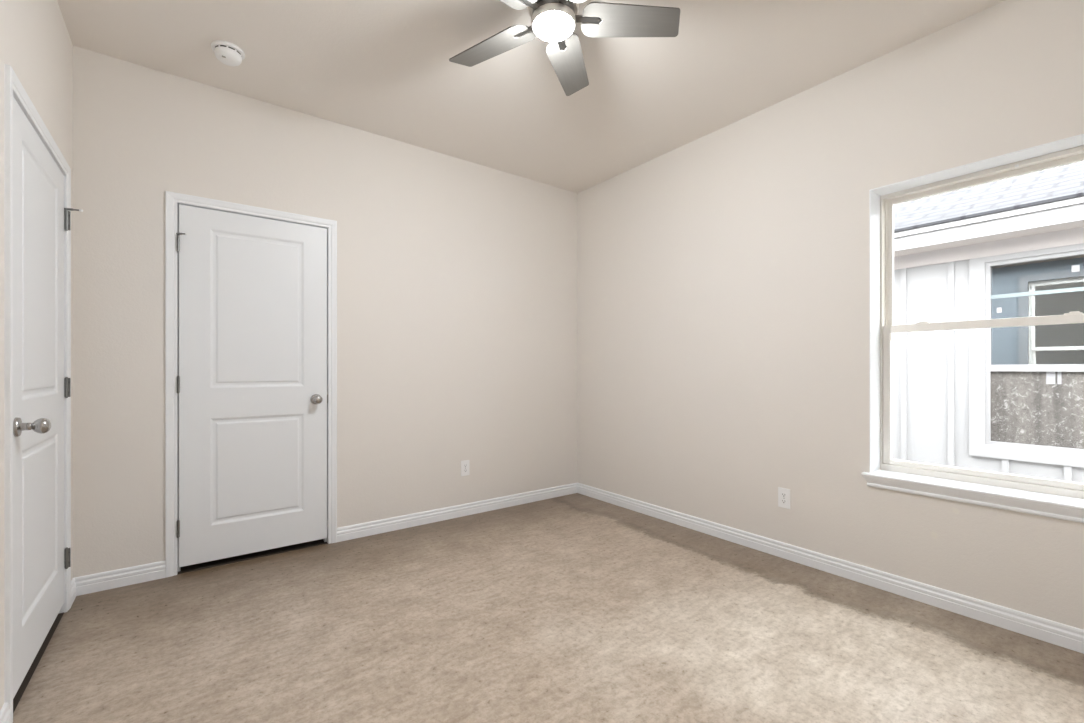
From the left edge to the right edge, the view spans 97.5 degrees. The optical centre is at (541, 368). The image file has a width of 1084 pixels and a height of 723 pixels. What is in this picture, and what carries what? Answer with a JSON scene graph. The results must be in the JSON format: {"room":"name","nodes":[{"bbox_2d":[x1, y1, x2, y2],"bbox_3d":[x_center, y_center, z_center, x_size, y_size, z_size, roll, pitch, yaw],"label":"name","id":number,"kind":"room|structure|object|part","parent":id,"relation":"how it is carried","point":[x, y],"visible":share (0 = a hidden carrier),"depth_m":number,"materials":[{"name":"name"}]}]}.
{"room":"empty bedroom","nodes":[
{"label":"empty bedroom","id":0,"kind":"room"},
{"bbox_2d":[0,0,72,709],"bbox_3d":[-1.330,-0.241,0.922,0.115,2.743,3.754,0,0,-37],"label":"wall","id":1,"kind":"structure","parent":0,"point":[35,41],"depth_m":1.79,"materials":[{"name":"paint"}]},
{"bbox_2d":[0,702,10,722],"bbox_3d":[-0.947,1.086,0.517,0.014,0.090,2.416,0,0,-37],"label":"baseboard","id":2,"kind":"structure","parent":1,"relation":"attached to","point":[5,713],"depth_m":1.46,"materials":[{"name":"white paint"}]},
{"bbox_2d":[4,64,82,722],"bbox_3d":[-1.974,0.090,1.853,0.198,2.082,0.955,0,0,-37],"label":"door","id":3,"kind":"structure","parent":1,"relation":"in","point":[37,176],"depth_m":1.76,"materials":[{"name":"white paint"}]},
{"bbox_3d":[-1.703,0.193,1.609,0.056,0.052,0.052,0,0,-37],"label":"knob","id":4,"kind":"part","parent":3,"relation":"part of","materials":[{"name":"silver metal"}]},
{"bbox_3d":[-1.975,0.094,1.853,0.035,1.974,0.840,0,0,-37],"label":"panel","id":5,"kind":"part","parent":3,"relation":"part of","materials":[{"name":"white paint"}]},
{"bbox_2d":[71,578,75,605],"bbox_3d":[-2.287,1.086,2.311,0.014,0.090,0.153,0,0,-37],"label":"baseboard","id":6,"kind":"structure","parent":1,"relation":"attached to","point":[73,584],"depth_m":2.31,"materials":[{"name":"white paint"}]},
{"bbox_2d":[73,46,576,577],"bbox_3d":[-1.041,-0.241,3.409,3.323,2.743,0.115,0,0,-37],"label":"wall","id":7,"kind":"structure","parent":0,"point":[457,278],"depth_m":3.17,"materials":[{"name":"paint"}]},
{"bbox_2d":[74,560,164,595],"bbox_3d":[-2.189,1.086,2.471,0.362,0.090,0.014,0,0,-37],"label":"baseboard","id":8,"kind":"structure","parent":7,"relation":"attached to","point":[102,581],"depth_m":2.46,"materials":[{"name":"white paint"}]},
{"bbox_2d":[165,191,336,577],"bbox_3d":[-1.707,0.083,2.860,0.876,2.096,0.198,0,0,-37],"label":"door","id":9,"kind":"structure","parent":7,"relation":"in","point":[251,291],"depth_m":2.81,"materials":[{"name":"white paint"}]},
{"bbox_3d":[-1.412,0.193,2.992,0.052,0.052,0.056,0,0,-37],"label":"knob","id":10,"kind":"part","parent":9,"relation":"part of","materials":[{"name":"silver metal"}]},
{"bbox_2d":[337,483,576,541],"bbox_3d":[-0.506,1.086,3.727,2.085,0.090,0.014,0,0,-37],"label":"baseboard","id":11,"kind":"structure","parent":7,"relation":"attached to","point":[360,530],"depth_m":3.57,"materials":[{"name":"white paint"}]},
{"bbox_2d":[461,460,468,475],"bbox_3d":[-0.592,0.765,3.667,0.072,0.118,0.008,0,0,-37],"label":"wall outlet","id":12,"kind":"object","parent":7,"relation":"attached to","point":[464,464],"visible":1,"depth_m":3.66,"materials":[{"name":"white plastic"}]},
{"bbox_2d":[57,0,1004,192],"bbox_3d":[-0.832,-1.687,1.971,5.138,0.150,4.839,0,0,-37],"label":"ceiling","id":13,"kind":"structure","parent":0,"point":[384,68],"depth_m":2.48,"materials":[{"name":"paint"}]},
{"bbox_2d":[211,40,244,65],"bbox_3d":[-1.584,-1.581,2.399,0.144,0.061,0.144,0,0,-37],"label":"smoke detector","id":14,"kind":"object","parent":13,"relation":"attached to","point":[230,54],"visible":1,"depth_m":2.36,"materials":[{"name":"white plastic"}]},
{"bbox_2d":[449,0,679,95],"bbox_3d":[0.033,-1.492,1.921,1.008,0.240,1.027,0,0,-37],"label":"ceiling fan","id":15,"kind":"object","parent":13,"relation":"hanging from","point":[554,21],"visible":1,"depth_m":2.00,"materials":[{"name":"grey wood"}]},
{"bbox_3d":[-0.226,-1.439,2.129,0.419,0.006,0.155,0,12,33],"label":"blade","id":16,"kind":"part","parent":15,"relation":"part of","materials":[{"name":"grey wood"}]},
{"bbox_3d":[-0.206,-1.439,1.746,0.419,0.006,0.155,0,12,-39],"label":"blade","id":17,"kind":"part","parent":15,"relation":"part of","materials":[{"name":"grey wood"}]},
{"bbox_3d":[0.132,-1.439,2.267,0.155,0.006,0.419,-12,-3,15],"label":"blade","id":18,"kind":"part","parent":15,"relation":"part of","materials":[{"name":"grey wood"}]},
{"bbox_3d":[0.165,-1.439,1.646,0.155,0.006,0.419,13,-5,-20],"label":"blade","id":19,"kind":"part","parent":15,"relation":"part of","materials":[{"name":"silver metal"}]},
{"bbox_3d":[0.374,-1.439,1.968,0.419,0.006,0.155,0,-12,-3],"label":"blade","id":20,"kind":"part","parent":15,"relation":"part of","materials":[{"name":"grey wood"}]},
{"bbox_2d":[13,493,1083,722],"bbox_3d":[-0.878,1.190,1.937,5.023,0.122,4.839,0,0,-37],"label":"floor","id":21,"kind":"structure","parent":0,"point":[576,607],"depth_m":1.97,"materials":[{"name":"carpet"}]},
{"bbox_2d":[577,0,1083,629],"bbox_3d":[1.465,-0.241,3.009,0.215,2.743,3.754,0,0,-37],"label":"wall","id":22,"kind":"structure","parent":0,"point":[723,275],"depth_m":2.77,"materials":[{"name":"paint"}]},
{"bbox_2d":[778,487,789,508],"bbox_3d":[1.449,0.773,2.844,0.008,0.118,0.072,0,0,-37],"label":"wall outlet","id":23,"kind":"object","parent":22,"relation":"attached to","point":[783,493],"visible":1,"depth_m":2.84,"materials":[{"name":"white plastic"}]},
{"bbox_2d":[577,483,1083,653],"bbox_3d":[1.373,1.086,2.941,0.014,0.090,3.524,0,0,-37],"label":"baseboard","id":24,"kind":"structure","parent":22,"relation":"attached to","point":[1063,635],"depth_m":2.45,"materials":[{"name":"white paint"}]},
{"bbox_2d":[861,134,1083,522],"bbox_3d":[2.054,-0.163,2.184,0.248,1.552,0.945,0,0,-37],"label":"window","id":25,"kind":"structure","parent":22,"relation":"in","point":[1058,499],"depth_m":2.33,"materials":[{"name":"white paint"}]},
{"bbox_3d":[2.025,0.550,2.161,0.173,0.014,0.945,0,0,-37],"label":"sill","id":26,"kind":"part","parent":25,"relation":"part of","materials":[{"name":"white paint"}]},
{"bbox_3d":[2.108,0.138,2.224,0.028,0.740,0.864,0,0,-37],"label":"sash","id":27,"kind":"part","parent":25,"relation":"part of","materials":[{"name":"white plastic"}]},
{"bbox_3d":[2.138,-0.556,2.246,0.026,0.718,0.857,0,0,-37],"label":"sash","id":28,"kind":"part","parent":25,"relation":"part of","materials":[{"name":"white plastic"}]},
{"label":"outside","id":29,"kind":"structure","parent":0,"visible":0},
{"bbox_3d":[3.611,1.531,5.192,20.000,0.100,32.000,0,0,-37],"label":"ground","id":30,"kind":"structure","parent":29,"visible":0},
{"bbox_2d":[892,161,1083,482],"bbox_3d":[6.114,-0.796,6.437,7.870,4.554,12.400,0,0,-37],"label":"house","id":31,"kind":"structure","parent":30,"relation":"on","point":[1009,400],"depth_m":3.92,"materials":[{"name":"grey"}]},
{"bbox_3d":[3.835,-0.097,3.456,0.019,1.605,1.098,0,0,-37],"label":"window trim","id":32,"kind":"part","parent":31,"relation":"part of","materials":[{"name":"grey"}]}
]}

